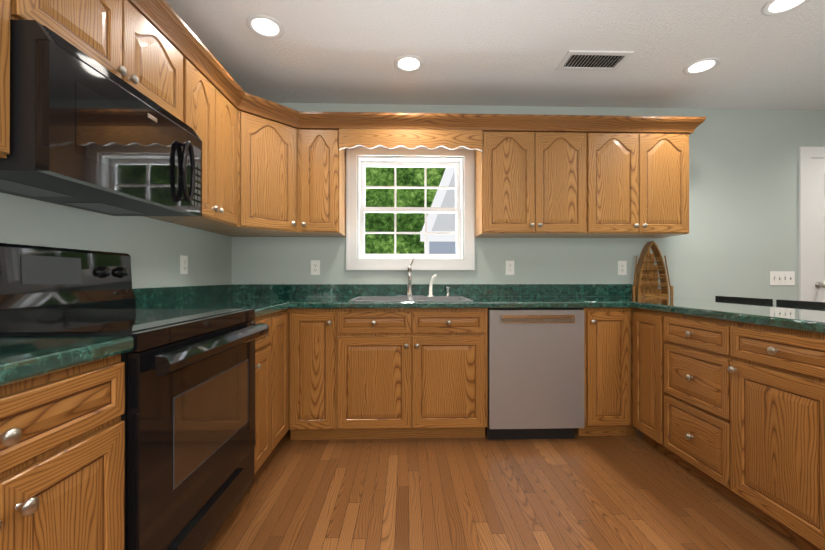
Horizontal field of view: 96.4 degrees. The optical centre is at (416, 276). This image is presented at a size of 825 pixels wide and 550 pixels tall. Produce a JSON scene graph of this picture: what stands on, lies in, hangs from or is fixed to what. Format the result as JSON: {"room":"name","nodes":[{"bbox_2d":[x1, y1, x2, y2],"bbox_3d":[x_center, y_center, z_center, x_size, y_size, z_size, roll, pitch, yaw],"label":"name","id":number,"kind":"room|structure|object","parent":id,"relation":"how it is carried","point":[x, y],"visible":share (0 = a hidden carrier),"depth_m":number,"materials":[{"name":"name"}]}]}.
{"room":"kitchen","nodes":[
{"label":"kitchen","id":0,"kind":"room"},
{"bbox_2d":[0,192,231,288],"bbox_3d":[-1.455,-0.160,0.103,0.150,2.450,5.930,0,0,-2],"label":"wall","id":1,"kind":"structure","parent":0,"point":[154,249],"depth_m":1.87,"materials":[{"name":"paint"}]},
{"bbox_2d":[0,0,27,157],"bbox_3d":[-1.229,-0.686,0.569,0.324,0.738,0.834,0,0,-2],"label":"upper cabinet","id":2,"kind":"object","parent":1,"relation":"attached to","point":[9,9],"depth_m":0.97,"materials":[{"name":"brown wood"}]},
{"bbox_2d":[28,0,195,131],"bbox_3d":[-1.253,-0.684,1.369,0.324,0.738,0.894,0,0,-2],"label":"upper cabinet","id":3,"kind":"object","parent":1,"relation":"attached to","point":[128,42],"depth_m":1.39,"materials":[{"name":"brown wood"}]},
{"bbox_2d":[0,20,201,215],"bbox_3d":[-1.192,-0.487,1.369,0.445,0.410,0.752,0,0,-2],"label":"microwave","id":4,"kind":"object","parent":3,"relation":"attached to","point":[87,133],"visible":1,"depth_m":1.16,"materials":[{"name":"black"}]},
{"bbox_2d":[180,255,187,273],"bbox_3d":[-1.440,-0.070,2.286,0.008,0.115,0.070,0,0,-2],"label":"electrical outlet","id":5,"kind":"object","parent":1,"relation":"attached to","point":[183,264],"visible":1,"depth_m":2.28,"materials":[{"name":"white plastic"}]},
{"bbox_2d":[144,69,237,225],"bbox_3d":[-1.273,-0.682,2.033,0.324,0.738,0.566,0,0,-2],"label":"upper cabinet","id":6,"kind":"object","parent":1,"relation":"attached to","point":[216,117],"depth_m":2.06,"materials":[{"name":"brown wood"}]},
{"bbox_2d":[166,0,824,109],"bbox_3d":[1.942,-1.435,0.207,6.947,0.100,5.930,0,0,-2],"label":"ceiling","id":7,"kind":"structure","parent":0,"point":[492,52],"depth_m":2.26,"materials":[{"name":"white paint"}]},
{"bbox_2d":[246,14,283,38],"bbox_3d":[-0.835,-1.376,2.040,0.196,0.008,0.196,0,0,-2],"label":"recessed light","id":8,"kind":"object","parent":7,"relation":"in","point":[264,26],"visible":1,"depth_m":2.03,"materials":[{"name":"white paint"}]},
{"bbox_2d":[394,55,423,72],"bbox_3d":[-0.051,-1.375,2.394,0.196,0.008,0.196,0,0,-2],"label":"recessed light","id":9,"kind":"object","parent":7,"relation":"in","point":[408,63],"visible":1,"depth_m":2.39,"materials":[{"name":"white paint"}]},
{"bbox_2d":[556,50,632,70],"bbox_3d":[1.128,-1.375,2.359,0.400,0.010,0.200,0,0,-2],"label":"ceiling vent","id":10,"kind":"object","parent":7,"relation":"in","point":[577,60],"visible":0.98,"depth_m":2.36,"materials":[{"name":"white metal"}]},
{"bbox_2d":[683,57,720,74],"bbox_3d":[1.869,-1.375,2.421,0.196,0.008,0.196,0,0,-2],"label":"recessed light","id":11,"kind":"object","parent":7,"relation":"in","point":[701,65],"visible":1,"depth_m":2.41,"materials":[{"name":"white paint"}]},
{"bbox_2d":[761,0,809,15],"bbox_3d":[1.866,-1.377,1.855,0.196,0.008,0.196,0,0,-2],"label":"recessed light","id":12,"kind":"object","parent":7,"relation":"in","point":[774,7],"visible":1,"depth_m":1.88,"materials":[{"name":"white paint"}]},
{"bbox_2d":[204,427,802,549],"bbox_3d":[1.942,1.115,0.201,6.947,0.100,5.930,0,0,-2],"label":"floor","id":13,"kind":"structure","parent":0,"point":[632,492],"depth_m":1.76,"materials":[{"name":"brown wood"}]},
{"bbox_2d":[0,354,124,549],"bbox_3d":[-1.075,0.632,0.651,0.639,0.868,0.634,0,0,-2],"label":"base cabinet","id":14,"kind":"object","parent":13,"relation":"on","point":[62,448],"depth_m":0.80,"materials":[{"name":"brown wood"}]},
{"bbox_2d":[0,336,133,386],"bbox_3d":[-1.050,0.127,0.059,0.653,0.139,1.820,0,0,-2],"label":"countertop","id":15,"kind":"structure","parent":14,"relation":"on","point":[23,358],"depth_m":0.81,"materials":[{"name":"green stone"}]},
{"bbox_2d":[0,243,268,549],"bbox_3d":[-1.036,0.480,1.363,0.703,1.175,0.770,0,0,-2],"label":"range","id":16,"kind":"object","parent":13,"relation":"on","point":[188,416],"visible":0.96,"depth_m":1.25,"materials":[{"name":"black metal"}]},
{"bbox_2d":[254,317,259,473],"bbox_3d":[-1.096,0.634,1.359,0.639,0.868,0.913,0,0,-2],"label":"base cabinet","id":17,"kind":"object","parent":13,"relation":"on","point":[257,320],"depth_m":1.84,"materials":[{"name":"brown wood"}]},
{"bbox_2d":[260,309,287,465],"bbox_3d":[-1.125,0.636,2.338,0.639,0.868,1.170,0,0,-2],"label":"base cabinet","id":18,"kind":"object","parent":13,"relation":"on","point":[273,345],"depth_m":2.05,"materials":[{"name":"brown wood"}]},
{"bbox_2d":[132,284,291,317],"bbox_3d":[-1.104,0.132,2.012,0.660,0.139,0.514,0,0,-2],"label":"countertop","id":19,"kind":"structure","parent":18,"relation":"on","point":[263,299],"depth_m":2.29,"materials":[{"name":"green stone"}]},
{"bbox_2d":[287,308,346,439],"bbox_3d":[-0.643,0.637,2.635,0.376,0.868,0.609,0,0,-2],"label":"base cabinet","id":20,"kind":"object","parent":13,"relation":"on","point":[317,338],"depth_m":2.33,"materials":[{"name":"brown wood"}]},
{"bbox_2d":[347,308,487,438],"bbox_3d":[-0.067,0.637,2.652,1.034,0.868,0.609,0,0,-2],"label":"base cabinet","id":21,"kind":"object","parent":13,"relation":"on","point":[373,373],"depth_m":2.35,"materials":[{"name":"brown wood"}]},
{"bbox_2d":[292,284,631,308],"bbox_3d":[-0.043,0.133,2.630,2.820,0.139,0.658,0,0,-2],"label":"countertop","id":22,"kind":"structure","parent":21,"relation":"on","point":[304,296],"depth_m":2.92,"materials":[{"name":"green stone"}]},
{"bbox_2d":[395,258,423,296],"bbox_3d":[-0.052,0.007,2.775,0.220,0.302,0.251,0,0,-2],"label":"faucet","id":23,"kind":"object","parent":22,"relation":"on","point":[409,280],"visible":1,"depth_m":2.86,"materials":[{"name":"silver metal"}]},
{"bbox_2d":[349,296,472,300],"bbox_3d":[-0.043,0.257,2.654,0.810,0.198,0.523,0,0,-2],"label":"sink","id":24,"kind":"object","parent":22,"relation":"in","point":[394,298],"visible":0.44,"depth_m":2.83,"materials":[{"name":"silver metal"}]},
{"bbox_2d":[428,274,436,296],"bbox_3d":[0.125,0.069,2.877,0.073,0.178,0.046,0,0,-2],"label":"sprayer","id":25,"kind":"object","parent":24,"relation":"on","point":[431,284],"visible":1,"depth_m":2.86,"materials":[{"name":"white plastic"}]},
{"bbox_2d":[446,287,449,296],"bbox_3d":[0.245,0.119,2.867,0.039,0.077,0.070,0,0,-2],"label":"soap dispenser","id":26,"kind":"object","parent":24,"relation":"on","point":[447,291],"visible":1,"depth_m":2.87,"materials":[{"name":"silver metal"}]},
{"bbox_2d":[487,308,584,439],"bbox_3d":[0.764,0.639,2.667,0.615,0.864,0.612,0,0,-2],"label":"dishwasher","id":27,"kind":"object","parent":13,"relation":"on","point":[535,373],"visible":0.81,"depth_m":2.37,"materials":[{"name":"silver metal"}]},
{"bbox_2d":[575,308,590,435],"bbox_3d":[0.736,0.637,2.676,0.727,0.868,0.609,0,0,-2],"label":"base cabinet","id":28,"kind":"object","parent":13,"relation":"on","point":[586,431],"depth_m":2.40,"materials":[{"name":"brown wood"}]},
{"bbox_2d":[591,308,635,435],"bbox_3d":[1.240,0.637,2.691,0.324,0.868,0.609,0,0,-2],"label":"base cabinet","id":29,"kind":"object","parent":13,"relation":"on","point":[611,328],"depth_m":2.39,"materials":[{"name":"brown wood"}]},
{"bbox_2d":[632,308,651,444],"bbox_3d":[1.708,0.636,2.265,0.619,0.868,0.300,0,0,-2],"label":"base cabinet","id":30,"kind":"object","parent":13,"relation":"on","point":[641,318],"depth_m":2.29,"materials":[{"name":"brown wood"}]},
{"bbox_2d":[652,310,723,494],"bbox_3d":[1.719,0.635,1.898,0.619,0.868,0.563,0,0,-2],"label":"base cabinet","id":31,"kind":"object","parent":13,"relation":"on","point":[688,351],"depth_m":1.91,"materials":[{"name":"brown wood"}]},
{"bbox_2d":[715,296,772,303],"bbox_3d":[2.357,0.605,2.456,0.422,0.930,0.400,0,0,-2],"label":"chair","id":32,"kind":"object","parent":13,"relation":"on","point":[755,300],"visible":0.15,"depth_m":2.42,"materials":[{"name":"black"}]},
{"bbox_2d":[724,320,811,549],"bbox_3d":[1.733,0.634,1.422,0.619,0.868,0.517,0,0,-2],"label":"base cabinet","id":33,"kind":"object","parent":13,"relation":"on","point":[733,411],"depth_m":1.49,"materials":[{"name":"brown wood"}]},
{"bbox_2d":[776,300,824,307],"bbox_3d":[2.370,0.604,2.021,0.422,0.930,0.400,0,0,-2],"label":"chair","id":34,"kind":"object","parent":13,"relation":"on","point":[803,303],"visible":0.17,"depth_m":2.07,"materials":[{"name":"black"}]},
{"bbox_2d":[812,332,824,549],"bbox_3d":[1.745,0.633,1.013,0.619,0.868,0.603,0,0,-2],"label":"base cabinet","id":35,"kind":"object","parent":13,"relation":"on","point":[818,339],"depth_m":1.31,"materials":[{"name":"brown wood"}]},
{"bbox_2d":[632,284,824,333],"bbox_3d":[1.780,0.129,1.048,0.721,0.139,3.928,0,0,-2],"label":"countertop","id":36,"kind":"structure","parent":35,"relation":"on","point":[803,318],"depth_m":1.79,"materials":[{"name":"green stone"}]},
{"bbox_2d":[632,241,672,296],"bbox_3d":[1.889,-0.059,2.978,0.330,0.445,0.069,0,0,-2],"label":"shelf","id":37,"kind":"object","parent":36,"relation":"on","point":[645,283],"visible":1,"depth_m":2.97,"materials":[{"name":"brown wood"}]},
{"bbox_2d":[232,103,824,311],"bbox_3d":[1.856,-0.153,3.093,6.647,2.450,0.150,0,0,-2],"label":"wall","id":38,"kind":"structure","parent":0,"point":[740,239],"depth_m":3.03,"materials":[{"name":"paint"}]},
{"bbox_2d":[187,110,307,236],"bbox_3d":[-1.147,-0.681,2.624,0.611,0.737,0.607,0,0,-2],"label":"upper cabinet","id":39,"kind":"object","parent":38,"relation":"attached to","point":[267,178],"visible":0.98,"depth_m":2.46,"materials":[{"name":"brown wood"}]},
{"bbox_2d":[311,260,319,274],"bbox_3d":[-0.805,-0.069,2.933,0.070,0.115,0.008,0,0,-2],"label":"electrical outlet","id":40,"kind":"object","parent":38,"relation":"attached to","point":[315,267],"visible":1,"depth_m":2.93,"materials":[{"name":"white plastic"}]},
{"bbox_2d":[298,129,341,236],"bbox_3d":[-0.703,-0.681,2.779,0.291,0.738,0.324,0,0,-2],"label":"upper cabinet","id":41,"kind":"object","parent":38,"relation":"attached to","point":[319,154],"depth_m":2.62,"materials":[{"name":"brown wood"}]},
{"bbox_2d":[346,146,474,269],"bbox_3d":[-0.049,-0.546,3.022,1.020,0.995,0.175,0,0,-2],"label":"window","id":42,"kind":"structure","parent":38,"relation":"in","point":[354,263],"depth_m":2.96,"materials":[{"name":"white paint"}]},
{"bbox_2d":[342,131,493,237],"bbox_3d":[-0.044,-0.681,2.798,1.155,0.738,0.324,0,0,-2],"label":"upper cabinet","id":43,"kind":"object","parent":38,"relation":"attached to","point":[484,160],"depth_m":2.67,"materials":[{"name":"brown wood"}]},
{"bbox_2d":[339,129,481,151],"bbox_3d":[-0.044,-0.975,2.799,1.025,0.149,0.323,0,0,-2],"label":"valance","id":44,"kind":"object","parent":43,"relation":"attached to","point":[408,139],"visible":1,"depth_m":2.64,"materials":[{"name":"brown wood"}]},
{"bbox_2d":[127,0,705,134],"bbox_3d":[0.491,-1.101,1.237,3.254,0.094,3.477,0,0,-2],"label":"crown molding","id":45,"kind":"structure","parent":43,"relation":"attached to","point":[165,20],"depth_m":2.60,"materials":[{"name":"brown wood"}]},
{"bbox_2d":[506,261,513,274],"bbox_3d":[0.754,-0.069,2.980,0.070,0.115,0.008,0,0,-2],"label":"electrical outlet","id":46,"kind":"object","parent":38,"relation":"attached to","point":[509,267],"visible":1,"depth_m":2.98,"materials":[{"name":"white plastic"}]},
{"bbox_2d":[486,131,597,237],"bbox_3d":[0.883,-0.680,2.826,0.829,0.738,0.324,0,0,-2],"label":"upper cabinet","id":47,"kind":"object","parent":38,"relation":"attached to","point":[572,185],"depth_m":2.67,"materials":[{"name":"brown wood"}]},
{"bbox_2d":[618,261,626,274],"bbox_3d":[1.677,-0.069,3.008,0.070,0.115,0.008,0,0,-2],"label":"electrical outlet","id":48,"kind":"object","parent":38,"relation":"attached to","point":[622,267],"visible":1,"depth_m":3.01,"materials":[{"name":"white plastic"}]},
{"bbox_2d":[582,133,688,237],"bbox_3d":[1.584,-0.680,2.847,0.829,0.738,0.324,0,0,-2],"label":"upper cabinet","id":49,"kind":"object","parent":38,"relation":"attached to","point":[643,178],"depth_m":2.69,"materials":[{"name":"brown wood"}]},
{"bbox_2d":[770,271,794,284],"bbox_3d":[3.011,0.014,3.044,0.204,0.107,0.015,0,0,-2],"label":"switch plate","id":50,"kind":"object","parent":38,"relation":"attached to","point":[782,277],"visible":1,"depth_m":3.04,"materials":[{"name":"white plastic"}]},
{"bbox_2d":[798,147,824,300],"bbox_3d":[3.666,0.002,3.061,1.010,2.140,0.018,0,0,-2],"label":"door frame","id":51,"kind":"structure","parent":38,"relation":"attached to","point":[806,155],"depth_m":3.04,"materials":[{"name":"white paint"}]},
{"bbox_2d":[811,158,824,301],"bbox_3d":[3.667,0.046,3.030,0.824,2.042,0.080,0,0,-2],"label":"door","id":52,"kind":"structure","parent":38,"relation":"in","point":[817,229],"depth_m":3.05,"materials":[{"name":"white paint"}]},
{"label":"outside","id":53,"kind":"structure","parent":0,"visible":0},
{"bbox_2d":[365,167,445,253],"bbox_3d":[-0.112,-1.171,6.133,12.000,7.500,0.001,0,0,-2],"label":"tree","id":54,"kind":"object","parent":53,"point":[384,222],"depth_m":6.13,"materials":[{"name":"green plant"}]},
{"bbox_2d":[420,168,455,253],"bbox_3d":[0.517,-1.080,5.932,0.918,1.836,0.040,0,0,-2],"label":"house","id":55,"kind":"structure","parent":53,"point":[441,243],"depth_m":5.93,"materials":[{"name":"white"}]}
]}

